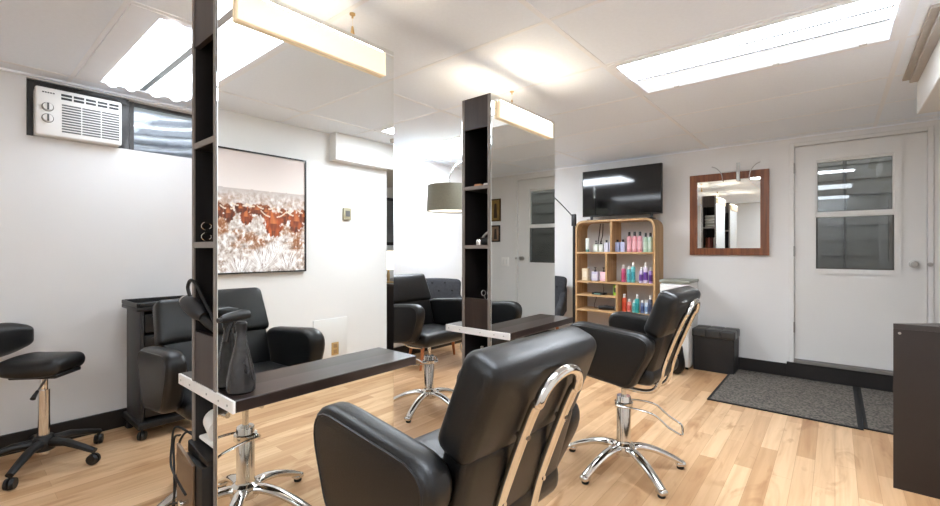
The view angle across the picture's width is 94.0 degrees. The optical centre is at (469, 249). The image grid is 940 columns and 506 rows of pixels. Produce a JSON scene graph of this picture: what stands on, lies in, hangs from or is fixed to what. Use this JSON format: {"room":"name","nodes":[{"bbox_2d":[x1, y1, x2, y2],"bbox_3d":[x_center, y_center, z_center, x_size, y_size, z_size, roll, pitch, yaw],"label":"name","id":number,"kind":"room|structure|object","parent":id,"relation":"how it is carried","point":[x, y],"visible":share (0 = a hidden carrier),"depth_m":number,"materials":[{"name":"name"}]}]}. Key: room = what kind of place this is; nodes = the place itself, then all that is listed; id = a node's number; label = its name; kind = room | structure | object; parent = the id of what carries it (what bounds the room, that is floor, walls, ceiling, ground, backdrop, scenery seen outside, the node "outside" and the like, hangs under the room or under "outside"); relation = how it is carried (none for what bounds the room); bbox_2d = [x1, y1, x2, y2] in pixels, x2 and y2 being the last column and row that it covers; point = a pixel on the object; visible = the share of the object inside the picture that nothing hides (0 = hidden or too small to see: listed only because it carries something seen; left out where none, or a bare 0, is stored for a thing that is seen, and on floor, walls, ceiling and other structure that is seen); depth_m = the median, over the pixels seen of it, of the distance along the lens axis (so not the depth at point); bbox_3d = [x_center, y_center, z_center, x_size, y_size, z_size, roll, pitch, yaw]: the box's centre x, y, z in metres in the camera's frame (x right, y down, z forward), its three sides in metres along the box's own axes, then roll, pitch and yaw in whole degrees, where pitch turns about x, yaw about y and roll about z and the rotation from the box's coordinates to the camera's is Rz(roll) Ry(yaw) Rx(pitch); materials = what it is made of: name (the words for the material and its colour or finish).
{"room":"salon","nodes":[
{"label":"salon","id":0,"kind":"room"},
{"bbox_2d":[0,70,461,435],"bbox_3d":[-1.696,0.020,3.705,0.250,2.250,6.480,0,0,40],"label":"wall","id":1,"kind":"structure","parent":0,"point":[86,229],"depth_m":2.73,"materials":[{"name":"white paint"}]},
{"bbox_2d":[33,86,121,147],"bbox_3d":[-2.439,-0.795,2.716,0.316,0.276,0.394,0,0,40],"label":"air conditioner","id":2,"kind":"object","parent":1,"relation":"attached to","point":[57,114],"visible":0.98,"depth_m":2.61,"materials":[{"name":"grey plastic"}]},
{"bbox_2d":[62,104,118,140],"bbox_3d":[-2.303,-0.768,2.666,0.008,0.163,0.267,0,0,40],"label":"grille","id":3,"kind":"object","parent":2,"relation":"attached to","point":[81,121],"depth_m":2.66,"materials":[{"name":"white plastic"}]},
{"bbox_2d":[129,101,191,157],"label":"window","id":4,"kind":"structure","parent":1,"relation":"in","point":[132,105],"depth_m":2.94,"materials":[{"name":"clear glass"}]},
{"bbox_2d":[26,79,128,148],"bbox_3d":[-2.414,-0.819,2.713,0.074,0.327,0.472,0,0,40],"label":"window frame","id":5,"kind":"structure","parent":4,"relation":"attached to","point":[30,84],"depth_m":2.66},
{"bbox_2d":[0,339,461,456],"bbox_3d":[-1.595,1.087,3.620,0.014,0.115,6.240,0,0,40],"label":"baseboard","id":6,"kind":"structure","parent":1,"relation":"attached to","point":[113,419],"depth_m":2.70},
{"bbox_2d":[0,0,939,169],"bbox_3d":[0.435,-1.089,1.928,5.500,0.192,6.440,0,0,40],"label":"ceiling","id":7,"kind":"structure","parent":0,"point":[49,35],"depth_m":2.43,"materials":[{"name":"paint"}]},
{"bbox_2d":[75,3,191,103],"bbox_3d":[-1.652,-1.048,2.392,1.196,0.135,0.588,0,0,40],"label":"ceiling light","id":8,"kind":"object","parent":7,"relation":"attached to","point":[146,51],"visible":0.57,"depth_m":2.28,"materials":[{"name":"frosted glowing acrylic diffuser"},{"name":"metal"},{"name":"brushed metal"}]},
{"bbox_2d":[350,12,354,33],"bbox_3d":[-0.499,-0.945,1.861,0.026,0.115,0.025,0,0,40],"label":"ceiling hook","id":9,"kind":"object","parent":7,"relation":"attached to","point":[352,14],"visible":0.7,"depth_m":1.86,"materials":[{"name":"gold metal"}]},
{"bbox_2d":[397,136,461,159],"bbox_3d":[-0.090,-1.048,4.266,1.196,0.135,0.588,0,0,40],"label":"ceiling light","id":10,"kind":"object","parent":7,"relation":"attached to","point":[452,147],"visible":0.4,"depth_m":4.35,"materials":[{"name":"plastic"}]},
{"bbox_2d":[607,0,911,95],"bbox_3d":[1.394,-1.054,2.236,1.196,0.122,0.588,0,0,40],"label":"ceiling light","id":11,"kind":"object","parent":7,"relation":"attached to","point":[844,25],"visible":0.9,"depth_m":2.14,"materials":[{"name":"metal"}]},
{"bbox_2d":[893,0,897,11],"bbox_3d":[1.789,-1.042,1.841,0.024,0.075,0.028,0,0,40],"label":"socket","id":12,"kind":"object","parent":11,"relation":"attached to","point":[895,8],"depth_m":1.83,"materials":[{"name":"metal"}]},
{"bbox_2d":[902,3,939,82],"bbox_3d":[2.251,-0.990,2.173,0.066,0.030,1.020,0,0,40],"label":"trim","id":13,"kind":"structure","parent":7,"relation":"attached to","point":[929,37],"depth_m":2.11,"materials":[{"name":"beige wood"}]},
{"bbox_2d":[917,39,939,113],"bbox_3d":[2.681,-0.887,1.560,1.378,0.235,1.550,0,0,40],"label":"trim","id":14,"kind":"structure","parent":7,"relation":"attached to","point":[928,85],"depth_m":2.29,"materials":[{"name":"white paint"}]},
{"bbox_2d":[0,343,939,505],"bbox_3d":[0.435,1.195,1.928,5.540,0.100,6.480,0,0,40],"label":"floor","id":15,"kind":"structure","parent":0,"point":[733,455],"depth_m":2.39,"materials":[{"name":"brown wood"}]},
{"bbox_2d":[0,323,103,490],"bbox_3d":[-2.256,0.767,2.327,0.549,0.755,0.553,0,0,-8],"label":"stool","id":16,"kind":"object","parent":15,"relation":"on","point":[14,337],"visible":1,"depth_m":2.31,"materials":[{"name":"black leather"}]},
{"bbox_2d":[122,295,184,440],"bbox_3d":[-1.966,0.732,2.842,0.350,0.825,0.400,0,0,40],"label":"trolley","id":17,"kind":"object","parent":15,"relation":"on","point":[140,325],"visible":0.37,"depth_m":2.67,"materials":[{"name":"grey plastic"}]},
{"bbox_2d":[122,295,183,311],"bbox_3d":[-1.968,0.345,2.844,0.345,0.050,0.400,0,0,40],"label":"tray","id":18,"kind":"object","parent":17,"relation":"on","point":[139,304],"depth_m":2.75,"materials":[{"name":"black plastic"}]},
{"bbox_2d":[123,411,184,430],"bbox_3d":[-1.966,1.055,2.842,0.350,0.040,0.390,0,0,40],"label":"tray","id":19,"kind":"object","parent":17,"relation":"on","point":[161,419],"depth_m":2.68,"materials":[{"name":"black plastic"}]},
{"bbox_2d":[137,298,191,505],"bbox_3d":[-1.184,0.692,2.057,0.670,0.906,0.601,0,0,40],"label":"chair","id":20,"kind":"object","parent":15,"relation":"on","point":[159,366],"visible":0.3,"depth_m":1.88,"materials":[{"name":"black leather"}]},
{"bbox_2d":[178,0,415,505],"bbox_3d":[-0.593,0.172,1.588,0.430,1.945,0.682,0,0,40],"label":"station","id":21,"kind":"object","parent":15,"relation":"on","point":[293,109],"visible":0.99,"depth_m":1.42,"materials":[{"name":"silver mirror"}]},
{"bbox_2d":[177,439,212,505],"bbox_3d":[-0.807,0.782,1.372,0.187,0.365,0.186,0,0,40],"label":"holder","id":22,"kind":"object","parent":21,"relation":"attached to","point":[195,466],"visible":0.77,"depth_m":1.30,"materials":[{"name":"brown metal"}]},
{"bbox_2d":[167,426,196,505],"bbox_3d":[-0.941,0.855,1.409,0.276,0.570,0.087,0,0,40],"label":"loose cable","id":23,"kind":"object","parent":22,"relation":"hanging from","point":[176,481],"visible":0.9,"depth_m":1.40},
{"bbox_2d":[199,433,212,447],"bbox_3d":[-0.771,0.593,1.378,0.145,0.012,0.100,0,0,40],"label":"towel","id":24,"kind":"object","parent":22,"relation":"on","point":[204,437],"visible":0.22,"depth_m":1.36,"materials":[{"name":"white fabric"}]},
{"bbox_2d":[203,409,212,440],"bbox_3d":[-0.788,0.550,1.375,0.074,0.074,0.111,0,0,-38],"label":"paper roll","id":25,"kind":"object","parent":24,"relation":"on","point":[208,418],"visible":0.16,"depth_m":1.34,"materials":[{"name":"paper"}]},
{"bbox_2d":[179,279,212,331],"bbox_3d":[-0.844,0.174,1.361,0.195,0.164,0.055,0,0,32],"label":"hair dryer","id":26,"kind":"object","parent":21,"relation":"in","point":[195,308],"visible":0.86,"depth_m":1.34,"materials":[{"name":"grey plastic"}]},
{"bbox_2d":[196,143,212,151],"bbox_3d":[-0.727,-0.324,1.427,0.156,0.018,0.248,0,0,40],"label":"shelf","id":27,"kind":"object","parent":21,"relation":"attached to","point":[200,147],"depth_m":1.36,"materials":[{"name":"black wood"}]},
{"bbox_2d":[201,222,212,240],"bbox_3d":[-0.761,-0.055,1.383,0.010,0.059,0.159,0,0,40],"label":"scissors","id":28,"kind":"object","parent":21,"relation":"on","point":[210,234],"visible":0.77,"depth_m":1.33,"materials":[{"name":"silver metal"}]},
{"bbox_2d":[216,309,255,394],"bbox_3d":[-0.673,0.294,1.260,0.078,0.240,0.112,0,0,25],"label":"spray bottle","id":29,"kind":"object","parent":21,"relation":"on","point":[241,378],"visible":1,"depth_m":1.25,"materials":[{"name":"plastic"}]},
{"bbox_2d":[182,351,415,412],"bbox_3d":[-0.590,0.431,1.591,0.430,0.034,0.672,0,0,40],"label":"countertop","id":30,"kind":"structure","parent":21,"relation":"on","point":[276,390],"depth_m":1.42,"materials":[{"name":"brown laminate"}]},
{"bbox_2d":[394,273,461,422],"bbox_3d":[-0.318,0.667,3.182,0.679,0.956,0.610,0,0,36],"label":"chair","id":31,"kind":"object","parent":15,"relation":"on","point":[420,322],"visible":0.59,"depth_m":3.15,"materials":[{"name":"black leather"}]},
{"bbox_2d":[409,278,461,370],"bbox_3d":[-0.333,0.729,4.495,0.652,0.839,0.637,0,0,-20],"label":"tufted armchair","id":32,"kind":"object","parent":15,"relation":"on","point":[438,287],"visible":0.17,"depth_m":4.71,"materials":[{"name":"grey fabric"}]},
{"bbox_2d":[427,161,461,213],"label":"arc floor lamp","id":33,"kind":"object","parent":15,"relation":"on","point":[445,197],"depth_m":3.96,"materials":[{"name":"grey fabric"}]},
{"bbox_2d":[430,210,461,211],"bbox_3d":[-0.187,-0.374,4.165,0.440,0.004,0.440,0,0,40],"label":"diffuser","id":34,"kind":"object","parent":33,"relation":"attached to","point":[430,210],"depth_m":4.22,"materials":[{"name":"beige plastic"}]},
{"bbox_2d":[313,326,596,505],"bbox_3d":[-0.023,0.667,1.119,0.639,0.956,0.602,0,0,43],"label":"chair","id":35,"kind":"object","parent":15,"relation":"on","point":[512,415],"visible":1,"depth_m":0.88,"materials":[{"name":"black leather"}]},
{"bbox_2d":[446,93,572,363],"bbox_3d":[0.246,0.172,2.554,0.430,1.945,0.682,0,0,40],"label":"station","id":36,"kind":"object","parent":15,"relation":"on","point":[507,146],"visible":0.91,"depth_m":2.40,"materials":[{"name":"silver mirror"}]},
{"bbox_2d":[467,188,487,193],"bbox_3d":[0.113,-0.324,2.394,0.156,0.018,0.248,0,0,40],"label":"shelf","id":37,"kind":"object","parent":36,"relation":"attached to","point":[469,190],"depth_m":2.35,"materials":[{"name":"black wood"}]},
{"bbox_2d":[476,231,487,244],"bbox_3d":[0.079,-0.074,2.306,0.095,0.103,0.064,0,0,23],"label":"hair trimmer","id":38,"kind":"object","parent":36,"relation":"on","point":[480,241],"visible":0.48,"depth_m":2.29,"materials":[{"name":"silver plastic"}]},
{"bbox_2d":[449,315,572,339],"bbox_3d":[0.249,0.431,2.558,0.430,0.034,0.672,0,0,40],"label":"countertop","id":39,"kind":"structure","parent":36,"relation":"on","point":[524,329],"depth_m":2.42,"materials":[{"name":"brown laminate"}]},
{"bbox_2d":[555,276,566,328],"bbox_3d":[0.774,0.729,5.104,0.652,0.839,0.637,0,0,20],"label":"tufted armchair","id":40,"kind":"object","parent":15,"relation":"on","point":[560,281],"visible":0.16,"depth_m":5.15,"materials":[{"name":"grey fabric"}]},
{"bbox_2d":[555,198,576,322],"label":"arc floor lamp","id":41,"kind":"object","parent":15,"relation":"on","point":[573,216],"depth_m":4.77,"materials":[{"name":"black metal"}]},
{"bbox_2d":[575,218,662,321],"bbox_3d":[1.618,0.410,4.801,0.875,1.470,0.277,0,0,40],"label":"shelf unit","id":42,"kind":"object","parent":15,"relation":"on","point":[581,308],"visible":0.54,"depth_m":4.79,"materials":[{"name":"brown wood"}]},
{"bbox_2d":[582,268,589,279],"bbox_3d":[1.319,0.282,4.992,0.068,0.135,0.061,0,0,40],"label":"carton","id":43,"kind":"object","parent":42,"relation":"on","point":[585,271],"visible":1,"depth_m":4.97,"materials":[{"name":"beige cardboard"}]},
{"bbox_2d":[586,238,589,251],"bbox_3d":[1.336,-0.051,4.979,0.041,0.155,0.041,0,0,-10],"label":"bottle","id":44,"kind":"object","parent":42,"relation":"on","point":[587,239],"visible":1,"depth_m":4.96,"materials":[{"name":"white plastic"}]},
{"bbox_2d":[591,267,598,280],"bbox_3d":[1.406,0.275,4.918,0.072,0.150,0.061,0,0,40],"label":"bottle","id":45,"kind":"object","parent":42,"relation":"on","point":[594,275],"visible":1,"depth_m":4.90,"materials":[{"name":"plastic"}]},
{"bbox_2d":[593,243,598,251],"bbox_3d":[1.413,-0.035,4.913,0.052,0.125,0.044,0,0,40],"label":"bottle","id":46,"kind":"object","parent":42,"relation":"on","point":[595,246],"visible":1,"depth_m":4.90,"materials":[{"name":"white plastic"}]},
{"bbox_2d":[592,287,606,294],"bbox_3d":[1.465,0.427,4.911,0.140,0.146,0.165,0,0,40],"label":"router","id":47,"kind":"object","parent":42,"relation":"on","point":[603,292],"visible":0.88,"depth_m":4.87,"materials":[{"name":"black plastic"}]},
{"bbox_2d":[598,224,602,242],"bbox_3d":[1.504,-0.135,5.044,0.070,0.321,0.015,0,0,40],"label":"power cable","id":48,"kind":"object","parent":42,"relation":"hanging from","point":[600,224],"visible":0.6,"depth_m":5.04,"materials":[{"name":"black plastic"}]},
{"bbox_2d":[599,241,603,251],"bbox_3d":[1.460,-0.035,4.873,0.044,0.125,0.037,0,0,40],"label":"bottle","id":49,"kind":"object","parent":42,"relation":"on","point":[601,246],"visible":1,"depth_m":4.86,"materials":[{"name":"white plastic"}]},
{"bbox_2d":[600,267,604,280],"bbox_3d":[1.482,0.275,4.855,0.066,0.150,0.056,0,0,40],"label":"bottle","id":50,"kind":"object","parent":42,"relation":"on","point":[602,274],"visible":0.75,"depth_m":4.84,"materials":[{"name":"pink plastic"}]},
{"bbox_2d":[594,297,615,309],"bbox_3d":[1.492,0.600,4.838,0.257,0.128,0.089,0,0,38],"label":"hair clipper","id":51,"kind":"object","parent":42,"relation":"on","point":[603,307],"visible":0.93,"depth_m":4.81,"materials":[{"name":"black plastic"}]},
{"bbox_2d":[604,240,608,251],"bbox_3d":[1.508,-0.038,4.835,0.044,0.130,0.035,0,0,40],"label":"bottle","id":52,"kind":"object","parent":42,"relation":"on","point":[606,245],"visible":1,"depth_m":4.82,"materials":[{"name":"plastic"}]},
{"bbox_2d":[613,285,615,295],"bbox_3d":[1.585,0.443,4.770,0.036,0.115,0.041,0,0,40],"label":"carton","id":53,"kind":"object","parent":42,"relation":"on","point":[614,286],"visible":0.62,"depth_m":4.76,"materials":[{"name":"green cardboard"}]},
{"bbox_2d":[615,240,619,251],"bbox_3d":[1.603,-0.041,4.756,0.046,0.135,0.037,0,0,40],"label":"bottle","id":54,"kind":"object","parent":42,"relation":"on","point":[617,243],"visible":1,"depth_m":4.74,"materials":[{"name":"plastic"}]},
{"bbox_2d":[583,163,662,219],"bbox_3d":[1.631,-0.607,4.758,0.866,0.563,0.200,0,0,40],"label":"television","id":55,"kind":"object","parent":42,"relation":"on","point":[631,190],"visible":0.91,"depth_m":4.71,"materials":[{"name":"black plastic"}]},
{"bbox_2d":[620,239,625,251],"bbox_3d":[1.648,-0.041,4.718,0.046,0.135,0.037,0,0,40],"label":"bottle","id":56,"kind":"object","parent":42,"relation":"on","point":[622,244],"visible":0.98,"depth_m":4.71,"materials":[{"name":"plastic"}]},
{"bbox_2d":[621,265,625,281],"bbox_3d":[1.653,0.258,4.714,0.046,0.185,0.046,0,0,40],"label":"bottle","id":57,"kind":"object","parent":42,"relation":"on","point":[623,270],"visible":0.97,"depth_m":4.70,"materials":[{"name":"pink plastic"}]},
{"bbox_2d":[622,294,626,311],"bbox_3d":[1.658,0.572,4.710,0.051,0.190,0.050,0,0,40],"label":"bottle","id":58,"kind":"object","parent":42,"relation":"on","point":[624,300],"visible":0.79,"depth_m":4.69,"materials":[{"name":"orange plastic"}]},
{"bbox_2d":[627,266,630,281],"bbox_3d":[1.697,0.263,4.678,0.038,0.175,0.038,0,0,40],"label":"bottle","id":59,"kind":"object","parent":42,"relation":"on","point":[628,270],"visible":0.99,"depth_m":4.66,"materials":[{"name":"teal plastic"}]},
{"bbox_2d":[627,232,631,251],"bbox_3d":[1.700,-0.081,4.675,0.049,0.215,0.048,0,0,40],"label":"bottle","id":60,"kind":"object","parent":42,"relation":"on","point":[629,238],"visible":0.91,"depth_m":4.66,"materials":[{"name":"pink plastic"}]},
{"bbox_2d":[627,299,631,311],"bbox_3d":[1.700,0.597,4.675,0.046,0.140,0.046,0,0,40],"label":"bottle","id":61,"kind":"object","parent":42,"relation":"on","point":[629,304],"visible":0.91,"depth_m":4.66,"materials":[{"name":"red plastic"}]},
{"bbox_2d":[631,262,634,282],"bbox_3d":[1.732,0.242,4.649,0.044,0.215,0.044,0,0,40],"label":"bottle","id":62,"kind":"object","parent":42,"relation":"on","point":[632,267],"visible":1,"depth_m":4.63,"materials":[{"name":"teal plastic"}]},
{"bbox_2d":[632,300,634,312],"bbox_3d":[1.738,0.602,4.643,0.036,0.130,0.036,0,0,40],"label":"bottle","id":63,"kind":"object","parent":42,"relation":"on","point":[633,303],"visible":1,"depth_m":4.63,"materials":[{"name":"teal plastic"}]},
{"bbox_2d":[632,232,636,251],"bbox_3d":[1.744,-0.081,4.638,0.049,0.215,0.048,0,0,40],"label":"bottle","id":64,"kind":"object","parent":42,"relation":"on","point":[634,238],"visible":0.88,"depth_m":4.62,"materials":[{"name":"pink plastic"}]},
{"bbox_2d":[635,295,638,312],"bbox_3d":[1.764,0.572,4.622,0.044,0.190,0.044,0,0,40],"label":"bottle","id":65,"kind":"object","parent":42,"relation":"on","point":[636,299],"visible":1,"depth_m":4.61,"materials":[{"name":"teal plastic"}]},
{"bbox_2d":[638,232,641,251],"bbox_3d":[1.787,-0.081,4.603,0.049,0.215,0.048,0,0,40],"label":"bottle","id":66,"kind":"object","parent":42,"relation":"on","point":[639,236],"visible":0.91,"depth_m":4.58,"materials":[{"name":"pink plastic"}]},
{"bbox_2d":[639,267,642,282],"bbox_3d":[1.796,0.268,4.595,0.040,0.165,0.040,0,0,40],"label":"bottle","id":67,"kind":"object","parent":42,"relation":"on","point":[640,271],"visible":1,"depth_m":4.58,"materials":[{"name":"purple plastic"}]},
{"bbox_2d":[641,300,643,312],"bbox_3d":[1.806,0.597,4.587,0.036,0.140,0.036,0,0,40],"label":"bottle","id":68,"kind":"object","parent":42,"relation":"on","point":[642,303],"visible":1,"depth_m":4.57,"materials":[{"name":"blue plastic"}]},
{"bbox_2d":[643,262,647,282],"bbox_3d":[1.832,0.242,4.565,0.046,0.215,0.046,0,0,40],"label":"bottle","id":69,"kind":"object","parent":42,"relation":"on","point":[645,269],"visible":0.93,"depth_m":4.54,"materials":[{"name":"purple plastic"}]},
{"bbox_2d":[643,233,647,251],"bbox_3d":[1.831,-0.073,4.566,0.044,0.200,0.044,0,0,40],"label":"bottle","id":70,"kind":"object","parent":42,"relation":"on","point":[645,239],"visible":0.91,"depth_m":4.55,"materials":[{"name":"green plastic"}]},
{"bbox_2d":[645,300,647,313],"bbox_3d":[1.837,0.597,4.561,0.036,0.140,0.036,0,0,40],"label":"bottle","id":71,"kind":"object","parent":42,"relation":"on","point":[646,303],"visible":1,"depth_m":4.54,"materials":[{"name":"blue plastic"}]},
{"bbox_2d":[648,233,652,251],"bbox_3d":[1.868,-0.073,4.535,0.044,0.200,0.044,0,0,40],"label":"bottle","id":72,"kind":"object","parent":42,"relation":"on","point":[650,239],"visible":0.87,"depth_m":4.52,"materials":[{"name":"green plastic"}]},
{"bbox_2d":[648,295,652,313],"bbox_3d":[1.869,0.572,4.535,0.040,0.190,0.040,0,0,40],"label":"bottle","id":73,"kind":"object","parent":42,"relation":"on","point":[650,302],"visible":0.85,"depth_m":4.52,"materials":[{"name":"blue plastic"}]},
{"bbox_2d":[649,267,652,282],"bbox_3d":[1.872,0.268,4.532,0.040,0.165,0.040,0,0,40],"label":"bottle","id":74,"kind":"object","parent":42,"relation":"on","point":[650,271],"visible":0.99,"depth_m":4.52,"materials":[{"name":"purple plastic"}]},
{"bbox_2d":[568,286,700,498],"bbox_3d":[0.819,0.665,2.285,0.679,0.960,0.609,0,0,45],"label":"chair","id":75,"kind":"object","parent":15,"relation":"on","point":[634,349],"visible":0.96,"depth_m":2.08,"materials":[{"name":"black leather"}]},
{"bbox_2d":[659,278,698,369],"bbox_3d":[2.076,0.720,4.346,0.275,0.850,0.365,0,0,40],"label":"mini fridge","id":76,"kind":"object","parent":15,"relation":"on","point":[668,283],"visible":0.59,"depth_m":4.21,"materials":[{"name":"white metal"}]},
{"bbox_2d":[673,346,684,373],"bbox_3d":[1.857,0.957,4.088,0.271,0.376,0.198,0,0,40],"label":"tote bag","id":77,"kind":"object","parent":15,"relation":"on","point":[681,361],"visible":0.22,"depth_m":3.98,"materials":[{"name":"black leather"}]},
{"bbox_2d":[692,325,739,374],"bbox_3d":[2.349,0.947,4.185,0.359,0.396,0.270,0,0,40],"label":"storage ottoman","id":78,"kind":"object","parent":15,"relation":"on","point":[715,348],"visible":1,"depth_m":4.09,"materials":[{"name":"black leather"}]},
{"bbox_2d":[707,369,863,430],"bbox_3d":[2.506,1.141,3.484,0.890,0.009,1.122,0,0,40],"label":"doormat","id":79,"kind":"object","parent":15,"relation":"on","point":[814,400],"visible":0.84,"depth_m":3.37,"materials":[{"name":"black rubber"}]},
{"bbox_2d":[857,387,892,434],"bbox_3d":[3.177,1.141,2.945,0.829,0.009,1.092,0,0,40],"label":"doormat","id":80,"kind":"object","parent":15,"relation":"on","point":[876,406],"visible":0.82,"depth_m":3.11,"materials":[{"name":"grey carpet"}]},
{"bbox_2d":[893,323,939,498],"bbox_3d":[2.770,0.750,2.012,1.250,0.790,0.802,0,0,40],"label":"cabinet","id":81,"kind":"object","parent":15,"relation":"on","point":[916,346],"visible":1,"depth_m":2.05,"materials":[{"name":"brown laminate"}]},
{"bbox_2d":[555,120,939,362],"bbox_3d":[2.517,0.020,4.333,5.420,2.250,0.120,0,0,40],"label":"wall","id":82,"kind":"structure","parent":0,"point":[750,294],"depth_m":4.29,"materials":[{"name":"white paint"}]},
{"bbox_2d":[690,168,768,254],"bbox_3d":[2.501,-0.345,4.250,0.670,0.800,0.028,0,0,40],"label":"wall mirror","id":83,"kind":"object","parent":82,"relation":"attached to","point":[729,216],"visible":1,"depth_m":4.24,"materials":[{"name":"red wood"}]},
{"bbox_2d":[697,177,759,247],"bbox_3d":[2.502,-0.345,4.253,0.554,0.684,0.004,0,0,40],"label":"mirror glass","id":84,"kind":"object","parent":83,"relation":"attached to","point":[728,210],"depth_m":4.25,"materials":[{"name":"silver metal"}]},
{"bbox_2d":[712,162,759,180],"bbox_3d":[2.543,-0.743,4.192,0.403,0.175,0.064,0,0,40],"label":"hook rack","id":85,"kind":"object","parent":83,"relation":"hanging from","point":[738,170],"visible":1,"depth_m":4.17,"materials":[{"name":"metal"}]},
{"bbox_2d":[739,357,892,391],"bbox_3d":[2.429,1.077,4.309,5.286,0.135,0.030,0,0,40],"label":"baseboard","id":86,"kind":"structure","parent":82,"relation":"attached to","point":[805,371],"depth_m":3.78,"materials":[{"name":"black wood"}]},
{"bbox_2d":[790,126,933,361],"bbox_3d":[3.224,0.036,3.658,0.898,1.977,0.012,0,0,40],"label":"trim","id":87,"kind":"structure","parent":82,"relation":"attached to","point":[930,129],"depth_m":3.47,"materials":[{"name":"white paint"}]},
{"bbox_2d":[793,132,932,375],"bbox_3d":[3.256,0.045,3.680,0.868,1.920,0.177,0,0,40],"label":"door","id":88,"kind":"structure","parent":82,"relation":"in","point":[845,318],"depth_m":3.64,"materials":[{"name":"white paint"}]},
{"label":"outside","id":89,"kind":"structure","parent":0,"visible":0},
{"bbox_3d":[3.828,1.135,4.360,2.900,0.220,1.600,0,0,40],"label":"stairwell","id":90,"kind":"object","parent":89,"visible":0},
{"bbox_2d":[818,156,891,268],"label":"window","id":91,"kind":"structure","parent":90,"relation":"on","point":[869,180],"depth_m":4.57,"materials":[{"name":"grey"}]},
{"bbox_2d":[843,161,845,267],"bbox_3d":[3.947,-0.215,4.612,0.024,2.480,0.024,0,0,40],"label":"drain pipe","id":92,"kind":"object","parent":91,"relation":"attached to","point":[844,162],"visible":0.31,"depth_m":4.61,"materials":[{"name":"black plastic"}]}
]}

